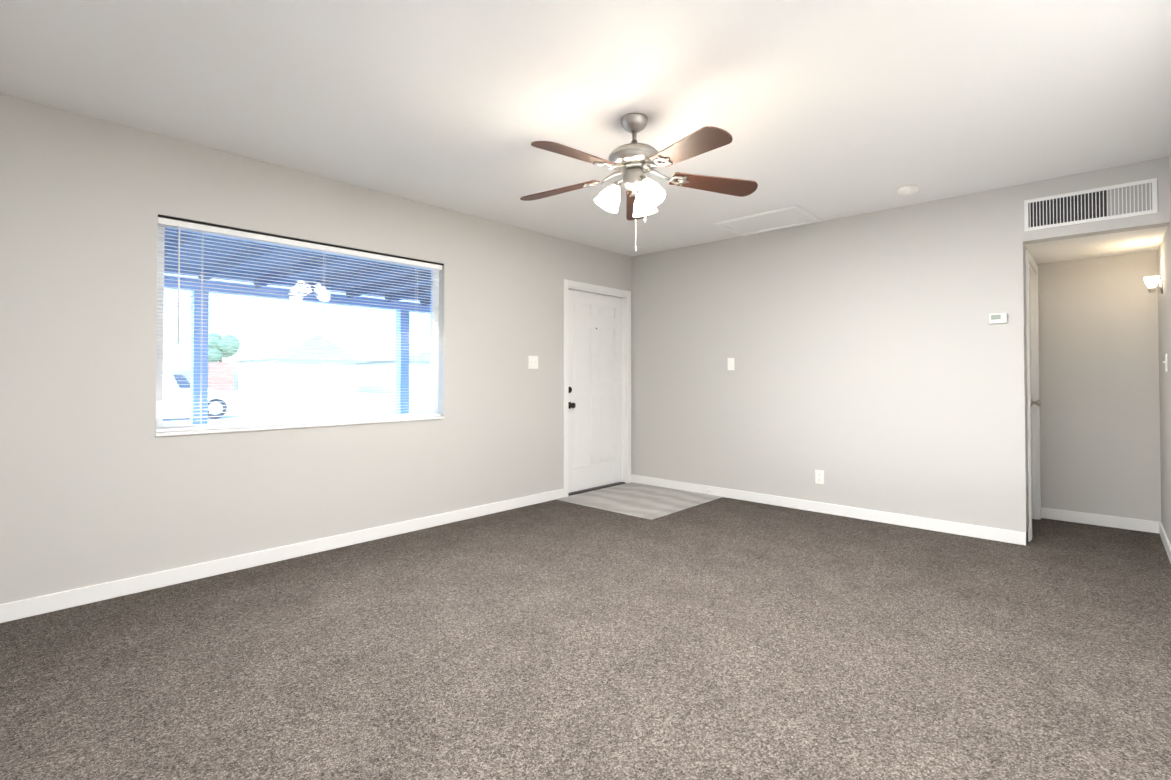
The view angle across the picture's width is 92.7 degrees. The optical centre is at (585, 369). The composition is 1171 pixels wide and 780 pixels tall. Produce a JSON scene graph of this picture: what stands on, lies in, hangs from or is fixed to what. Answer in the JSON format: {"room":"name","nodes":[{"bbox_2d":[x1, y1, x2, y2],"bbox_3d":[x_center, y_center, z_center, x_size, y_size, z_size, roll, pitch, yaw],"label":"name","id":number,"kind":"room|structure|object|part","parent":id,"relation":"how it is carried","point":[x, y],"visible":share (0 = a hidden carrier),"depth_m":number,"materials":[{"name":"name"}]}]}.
{"room":"empty living room","nodes":[
{"label":"empty living room","id":0,"kind":"room"},
{"bbox_2d":[0,94,631,603],"bbox_3d":[-1.345,-0.033,4.155,0.150,2.440,5.520,-1,-1,43],"label":"wall","id":1,"kind":"structure","parent":0,"point":[100,482],"depth_m":3.12,"materials":[{"name":"grey paint"}]},
{"bbox_2d":[0,489,563,622],"bbox_3d":[-1.642,1.138,3.696,0.012,0.085,4.227,-1,-1,43],"label":"baseboard","id":2,"kind":"structure","parent":1,"relation":"attached to","point":[25,608],"depth_m":3.25,"materials":[{"name":"white wood"}]},
{"bbox_2d":[155,214,444,436],"bbox_3d":[-1.742,-0.230,3.701,0.137,1.200,1.790,-1,-1,43],"label":"window blinds","id":3,"kind":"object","parent":1,"relation":"in","point":[203,228],"depth_m":3.52,"materials":[{"name":"white plastic"}]},
{"bbox_3d":[-1.723,0.361,3.675,0.087,0.018,1.790,-1,-1,43],"label":"sill trim","id":4,"kind":"part","parent":3,"relation":"part of","materials":[{"name":"white"}]},
{"bbox_2d":[528,356,537,368],"bbox_3d":[-0.467,-0.065,4.992,0.006,0.116,0.117,-1,-1,43],"label":"light switch","id":5,"kind":"object","parent":1,"relation":"attached to","point":[533,365],"visible":1,"depth_m":4.99,"materials":[{"name":"white plastic"}]},
{"bbox_2d":[568,290,620,492],"bbox_3d":[0.076,0.211,5.697,0.042,1.970,0.868,-1,-1,43],"label":"front door","id":6,"kind":"structure","parent":1,"relation":"in","point":[594,427],"depth_m":5.68,"materials":[{"name":"white wood"}]},
{"bbox_2d":[568,402,575,408],"bbox_3d":[-0.132,0.346,5.388,0.069,0.066,0.066,-1,-1,43],"label":"door knob","id":7,"kind":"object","parent":6,"relation":"attached to","point":[571,405],"depth_m":5.38,"materials":[{"name":"brown metal"}]},
{"bbox_2d":[568,482,624,495],"bbox_3d":[0.075,1.204,5.683,0.140,0.012,0.874,-1,-1,43],"label":"front door threshold sill","id":8,"kind":"structure","parent":1,"relation":"attached to","point":[594,488],"depth_m":5.62,"materials":[{"name":"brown metal"}]},
{"bbox_2d":[563,279,630,496],"bbox_3d":[0.085,0.181,5.690,0.166,2.058,1.016,-1,-1,43],"label":"door frame","id":9,"kind":"structure","parent":1,"relation":"attached to","point":[567,284],"depth_m":5.96,"materials":[{"name":"white wood"}]},
{"bbox_2d":[0,0,1170,256],"bbox_3d":[0.530,-1.328,3.139,4.310,0.120,6.540,-1,-1,43],"label":"ceiling","id":10,"kind":"structure","parent":0,"point":[824,110],"depth_m":2.56,"materials":[{"name":"white paint"}]},
{"bbox_2d":[520,113,757,250],"bbox_3d":[0.211,-0.930,2.798,1.271,0.686,1.222,-1,-1,43],"label":"ceiling fan","id":11,"kind":"object","parent":10,"relation":"hanging from","point":[634,162],"visible":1,"depth_m":2.78,"materials":[{"name":"brown wood"}]},
{"bbox_3d":[-0.140,-0.964,3.014,0.463,0.061,0.243,-1,-1,43],"label":"blade","id":12,"kind":"part","parent":11,"relation":"part of","materials":[{"name":"brown wood"}]},
{"bbox_3d":[-0.050,-0.972,2.523,0.148,0.061,0.464,-1,-1,43],"label":"blade","id":13,"kind":"part","parent":11,"relation":"part of","materials":[{"name":"brown wood"}]},
{"bbox_3d":[0.105,-0.871,2.829,0.129,0.145,0.129,-1,-1,43],"label":"lamp shade","id":14,"kind":"part","parent":11,"relation":"part of","materials":[{"name":"white glass"}]},
{"bbox_2d":[612,181,620,188],"bbox_3d":[0.153,-0.927,2.832,0.049,0.048,0.049,-1,-1,43],"label":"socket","id":15,"kind":"object","parent":11,"relation":"attached to","point":[616,185],"depth_m":2.81,"materials":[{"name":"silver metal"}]},
{"bbox_3d":[0.248,-1.075,2.837,0.256,0.100,0.256,-1,-1,43],"label":"motor","id":16,"kind":"part","parent":11,"relation":"part of","materials":[{"name":"silver metal"}]},
{"bbox_3d":[0.250,-0.760,2.777,0.008,0.345,0.008,-1,-1,43],"label":"pull chain","id":17,"kind":"part","parent":11,"relation":"part of","materials":[{"name":"white plastic"}]},
{"bbox_3d":[0.301,-0.961,3.256,0.345,0.061,0.426,-1,-1,43],"label":"blade","id":18,"kind":"part","parent":11,"relation":"part of","materials":[{"name":"brown wood"}]},
{"bbox_3d":[0.312,-0.869,2.957,0.134,0.145,0.132,-1,-1,43],"label":"lamp shade","id":19,"kind":"part","parent":11,"relation":"part of","materials":[{"name":"white glass"}]},
{"bbox_3d":[0.320,-0.872,2.715,0.132,0.145,0.134,-1,-1,43],"label":"lamp shade","id":20,"kind":"part","parent":11,"relation":"part of","materials":[{"name":"white glass"}]},
{"bbox_3d":[0.449,-0.973,2.458,0.460,0.061,0.253,-1,-1,43],"label":"blade","id":21,"kind":"part","parent":11,"relation":"part of","materials":[{"name":"brown wood"}]},
{"bbox_3d":[0.665,-0.966,2.912,0.354,0.061,0.420,-1,-1,43],"label":"blade","id":22,"kind":"part","parent":11,"relation":"part of","materials":[{"name":"brown wood"}]},
{"bbox_2d":[714,205,822,235],"bbox_3d":[1.526,-1.236,4.681,0.720,0.018,0.520,-1,-1,43],"label":"attic hatch","id":23,"kind":"object","parent":10,"relation":"attached to","point":[787,217],"visible":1,"depth_m":4.66,"materials":[{"name":"white paint"}]},
{"bbox_3d":[1.526,-1.243,4.681,0.650,0.004,0.450,-1,-1,43],"label":"panel","id":24,"kind":"part","parent":23,"relation":"part of","materials":[{"name":"white paint"}]},
{"bbox_2d":[897,185,917,194],"bbox_3d":[2.231,-1.235,3.867,0.128,0.045,0.128,-1,-1,43],"label":"smoke detector","id":25,"kind":"object","parent":10,"relation":"attached to","point":[908,190],"visible":1,"depth_m":3.83,"materials":[{"name":"white plastic"}]},
{"bbox_2d":[632,157,1169,543],"bbox_3d":[2.026,-0.024,4.718,4.040,2.440,0.120,-1,-1,43],"label":"wall","id":26,"kind":"structure","parent":0,"point":[880,362],"depth_m":4.48,"materials":[{"name":"grey paint"}]},
{"bbox_2d":[728,358,734,369],"bbox_3d":[1.366,-0.051,5.242,0.072,0.116,0.006,-1,-1,43],"label":"light switch","id":27,"kind":"object","parent":26,"relation":"attached to","point":[732,362],"visible":1,"depth_m":5.24,"materials":[{"name":"white plastic"}]},
{"bbox_2d":[815,470,823,483],"bbox_3d":[1.961,0.900,4.679,0.072,0.116,0.006,-1,-1,43],"label":"outlet","id":28,"kind":"object","parent":26,"relation":"attached to","point":[817,477],"visible":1,"depth_m":4.68,"materials":[{"name":"white plastic"}]},
{"bbox_2d":[631,474,1030,545],"bbox_3d":[1.733,1.156,4.892,3.350,0.085,0.057,-1,-1,43],"label":"baseboard","id":29,"kind":"structure","parent":26,"relation":"attached to","point":[1015,537],"depth_m":4.48,"materials":[{"name":"white wood"}]},
{"bbox_2d":[989,313,1006,323],"bbox_3d":[2.850,-0.354,3.862,0.100,0.070,0.027,-1,-1,43],"label":"thermostat","id":30,"kind":"object","parent":26,"relation":"attached to","point":[995,318],"visible":1,"depth_m":3.85,"materials":[{"name":"white plastic"}]},
{"bbox_2d":[1024,178,1157,230],"bbox_3d":[3.199,-1.042,3.564,0.630,0.210,0.008,-1,-1,43],"label":"air vent","id":31,"kind":"object","parent":26,"relation":"in","point":[1135,198],"visible":1,"depth_m":3.54,"materials":[{"name":"white metal"}]},
{"bbox_2d":[1025,246,1028,527],"bbox_3d":[3.346,-0.031,4.276,0.120,2.440,1.020,-1,-1,43],"label":"wall","id":32,"kind":"structure","parent":0,"point":[1026,383],"depth_m":3.88,"materials":[{"name":"grey paint"}]},
{"bbox_2d":[1029,275,1032,517],"bbox_3d":[3.321,0.208,4.228,0.035,1.937,0.678,-1,-1,43],"label":"hall door","id":33,"kind":"structure","parent":32,"relation":"in","point":[1031,406],"depth_m":4.44,"materials":[{"name":"white wood"}]},
{"bbox_2d":[1031,399,1040,405],"bbox_3d":[3.542,0.261,4.393,0.064,0.060,0.060,-1,-1,43],"label":"door handle","id":34,"kind":"object","parent":33,"relation":"attached to","point":[1037,402],"depth_m":4.38,"materials":[{"name":"silver metal"}]},
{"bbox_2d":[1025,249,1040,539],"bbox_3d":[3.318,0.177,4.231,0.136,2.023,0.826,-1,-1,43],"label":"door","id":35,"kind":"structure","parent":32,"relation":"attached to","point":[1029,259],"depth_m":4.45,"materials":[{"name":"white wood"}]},
{"bbox_2d":[1032,519,1036,531],"bbox_3d":[0.530,1.232,3.100,4.310,0.119,6.540,-1,-1,43],"label":"floor","id":36,"kind":"structure","parent":0,"point":[1034,521],"depth_m":4.32,"materials":[{"name":"carpet"}]},
{"bbox_2d":[0,497,1170,779],"bbox_3d":[0.541,1.172,3.091,4.040,0.001,6.300,-1,-1,43],"label":"floor carpet","id":37,"kind":"object","parent":36,"relation":"on","point":[726,639],"visible":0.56,"depth_m":2.23,"materials":[{"name":"grey carpet"}]},
{"bbox_2d":[555,482,721,519],"bbox_3d":[0.511,1.202,5.227,1.100,0.004,1.160,-1,-1,43],"label":"floor","id":38,"kind":"structure","parent":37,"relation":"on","point":[650,502],"depth_m":5.15,"materials":[{"name":"grey plastic"}]},
{"bbox_2d":[1025,226,1167,263],"bbox_3d":[3.603,-0.916,3.971,0.692,0.100,0.901,-1,-1,43],"label":"ceiling","id":39,"kind":"structure","parent":0,"point":[1131,242],"depth_m":3.93,"materials":[{"name":"white paint"}]},
{"bbox_2d":[1037,251,1160,521],"bbox_3d":[3.949,-0.030,4.332,0.690,2.440,0.120,-1,-1,43],"label":"wall","id":40,"kind":"structure","parent":0,"point":[1099,389],"depth_m":4.26,"materials":[{"name":"grey paint"}]},
{"bbox_2d":[1041,507,1155,532],"bbox_3d":[3.893,1.147,4.269,0.670,0.085,0.022,-1,-1,43],"label":"baseboard","id":41,"kind":"structure","parent":40,"relation":"attached to","point":[1047,513],"depth_m":4.25,"materials":[{"name":"white wood"}]},
{"bbox_2d":[1157,151,1170,543],"bbox_3d":[2.069,-0.070,1.699,0.120,2.440,6.540,-1,-1,43],"label":"wall","id":42,"kind":"structure","parent":0,"point":[1164,274],"depth_m":3.65,"materials":[{"name":"grey paint"}]},
{"bbox_2d":[1144,276,1162,293],"bbox_3d":[3.844,-0.567,3.784,0.089,0.117,0.100,-1,-1,43],"label":"sconce","id":43,"kind":"object","parent":42,"relation":"attached to","point":[1151,283],"visible":1,"depth_m":3.77,"materials":[{"name":"white glass"}]},
{"bbox_2d":[1148,287,1155,292],"bbox_3d":[3.840,-0.541,3.787,0.034,0.035,0.034,-1,-1,43],"label":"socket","id":44,"kind":"object","parent":43,"relation":"attached to","point":[1150,289],"depth_m":3.78,"materials":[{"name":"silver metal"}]},
{"bbox_3d":[3.840,-0.587,3.788,0.078,0.077,0.078,-1,-1,43],"label":"lamp shade","id":45,"kind":"part","parent":43,"relation":"part of","materials":[{"name":"white glass"}]},
{"bbox_2d":[1156,521,1170,562],"bbox_3d":[2.021,1.108,1.726,0.012,0.085,6.300,-1,-1,43],"label":"baseboard","id":46,"kind":"structure","parent":42,"relation":"attached to","point":[1160,530],"depth_m":3.71,"materials":[{"name":"white wood"}]},
{"bbox_2d":[1165,354,1167,371],"bbox_3d":[3.698,-0.042,3.557,0.006,0.116,0.072,-1,-1,43],"label":"light switch","id":47,"kind":"object","parent":42,"relation":"attached to","point":[1166,367],"visible":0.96,"depth_m":3.53,"materials":[{"name":"white plastic"}]},
{"label":"outside","id":48,"kind":"structure","parent":0,"visible":0},
{"bbox_2d":[163,405,429,422],"bbox_3d":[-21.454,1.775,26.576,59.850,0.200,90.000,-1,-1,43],"label":"ground","id":49,"kind":"structure","parent":48,"point":[322,412],"depth_m":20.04,"materials":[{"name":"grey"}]},
{"bbox_2d":[163,373,243,418],"bbox_3d":[-13.048,0.806,16.860,1.816,1.420,4.500,-1,-1,43],"label":"car","id":50,"kind":"object","parent":49,"relation":"on","point":[175,393],"depth_m":16.76,"materials":[{"name":"white"}]},
{"bbox_3d":[-13.072,0.356,16.842,1.609,0.400,1.770,-1,-1,43],"label":"glass","id":51,"kind":"part","parent":50,"relation":"part of","materials":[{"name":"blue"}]},
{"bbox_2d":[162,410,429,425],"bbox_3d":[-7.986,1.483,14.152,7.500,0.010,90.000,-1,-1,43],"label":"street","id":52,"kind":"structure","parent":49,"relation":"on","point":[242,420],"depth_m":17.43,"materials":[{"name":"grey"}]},
{"bbox_2d":[163,390,429,415],"bbox_3d":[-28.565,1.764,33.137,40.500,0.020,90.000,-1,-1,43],"label":"lawn","id":53,"kind":"structure","parent":49,"relation":"on","point":[340,404],"depth_m":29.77,"materials":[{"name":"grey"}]},
{"bbox_2d":[208,362,233,392],"bbox_3d":[-19.393,0.657,29.453,1.000,2.079,1.200,-1,-1,43],"label":"shed","id":54,"kind":"object","parent":53,"relation":"on","point":[213,377],"depth_m":29.16,"materials":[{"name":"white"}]},
{"bbox_2d":[208,333,239,361],"bbox_3d":[-22.420,-0.252,34.274,1.509,4.043,2.034,-1,-1,43],"label":"tree","id":55,"kind":"object","parent":53,"relation":"on","point":[218,350],"depth_m":33.90,"materials":[{"name":"green plant"}]},
{"bbox_2d":[356,361,429,392],"bbox_3d":[-14.792,0.704,55.825,10.000,2.779,14.000,-1,-1,43],"label":"house","id":56,"kind":"structure","parent":53,"relation":"on","point":[360,379],"depth_m":49.20,"materials":[{"name":"white"}]},
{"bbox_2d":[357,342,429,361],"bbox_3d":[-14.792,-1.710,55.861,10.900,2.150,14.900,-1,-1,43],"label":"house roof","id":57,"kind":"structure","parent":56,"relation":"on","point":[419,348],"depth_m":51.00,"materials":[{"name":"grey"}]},
{"bbox_3d":[-23.811,0.607,46.050,8.000,2.679,6.200,-1,-1,43],"label":"house","id":58,"kind":"object","parent":53,"relation":"on","visible":0},
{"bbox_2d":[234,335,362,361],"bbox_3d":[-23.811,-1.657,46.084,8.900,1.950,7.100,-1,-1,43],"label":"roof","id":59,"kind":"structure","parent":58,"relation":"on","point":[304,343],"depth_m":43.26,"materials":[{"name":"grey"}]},
{"bbox_2d":[299,366,333,390],"bbox_3d":[-20.860,0.677,43.326,0.030,1.900,2.600,-1,-1,43],"label":"window","id":60,"kind":"structure","parent":58,"relation":"attached to","point":[312,386],"depth_m":43.25,"materials":[{"name":"white"}]},
{"bbox_2d":[164,228,430,424],"bbox_3d":[-3.239,0.043,5.507,4.430,2.630,8.900,-1,-1,43],"label":"patio cover","id":61,"kind":"object","parent":49,"relation":"on","point":[204,359],"depth_m":6.74,"materials":[{"name":"blue"}]}
]}

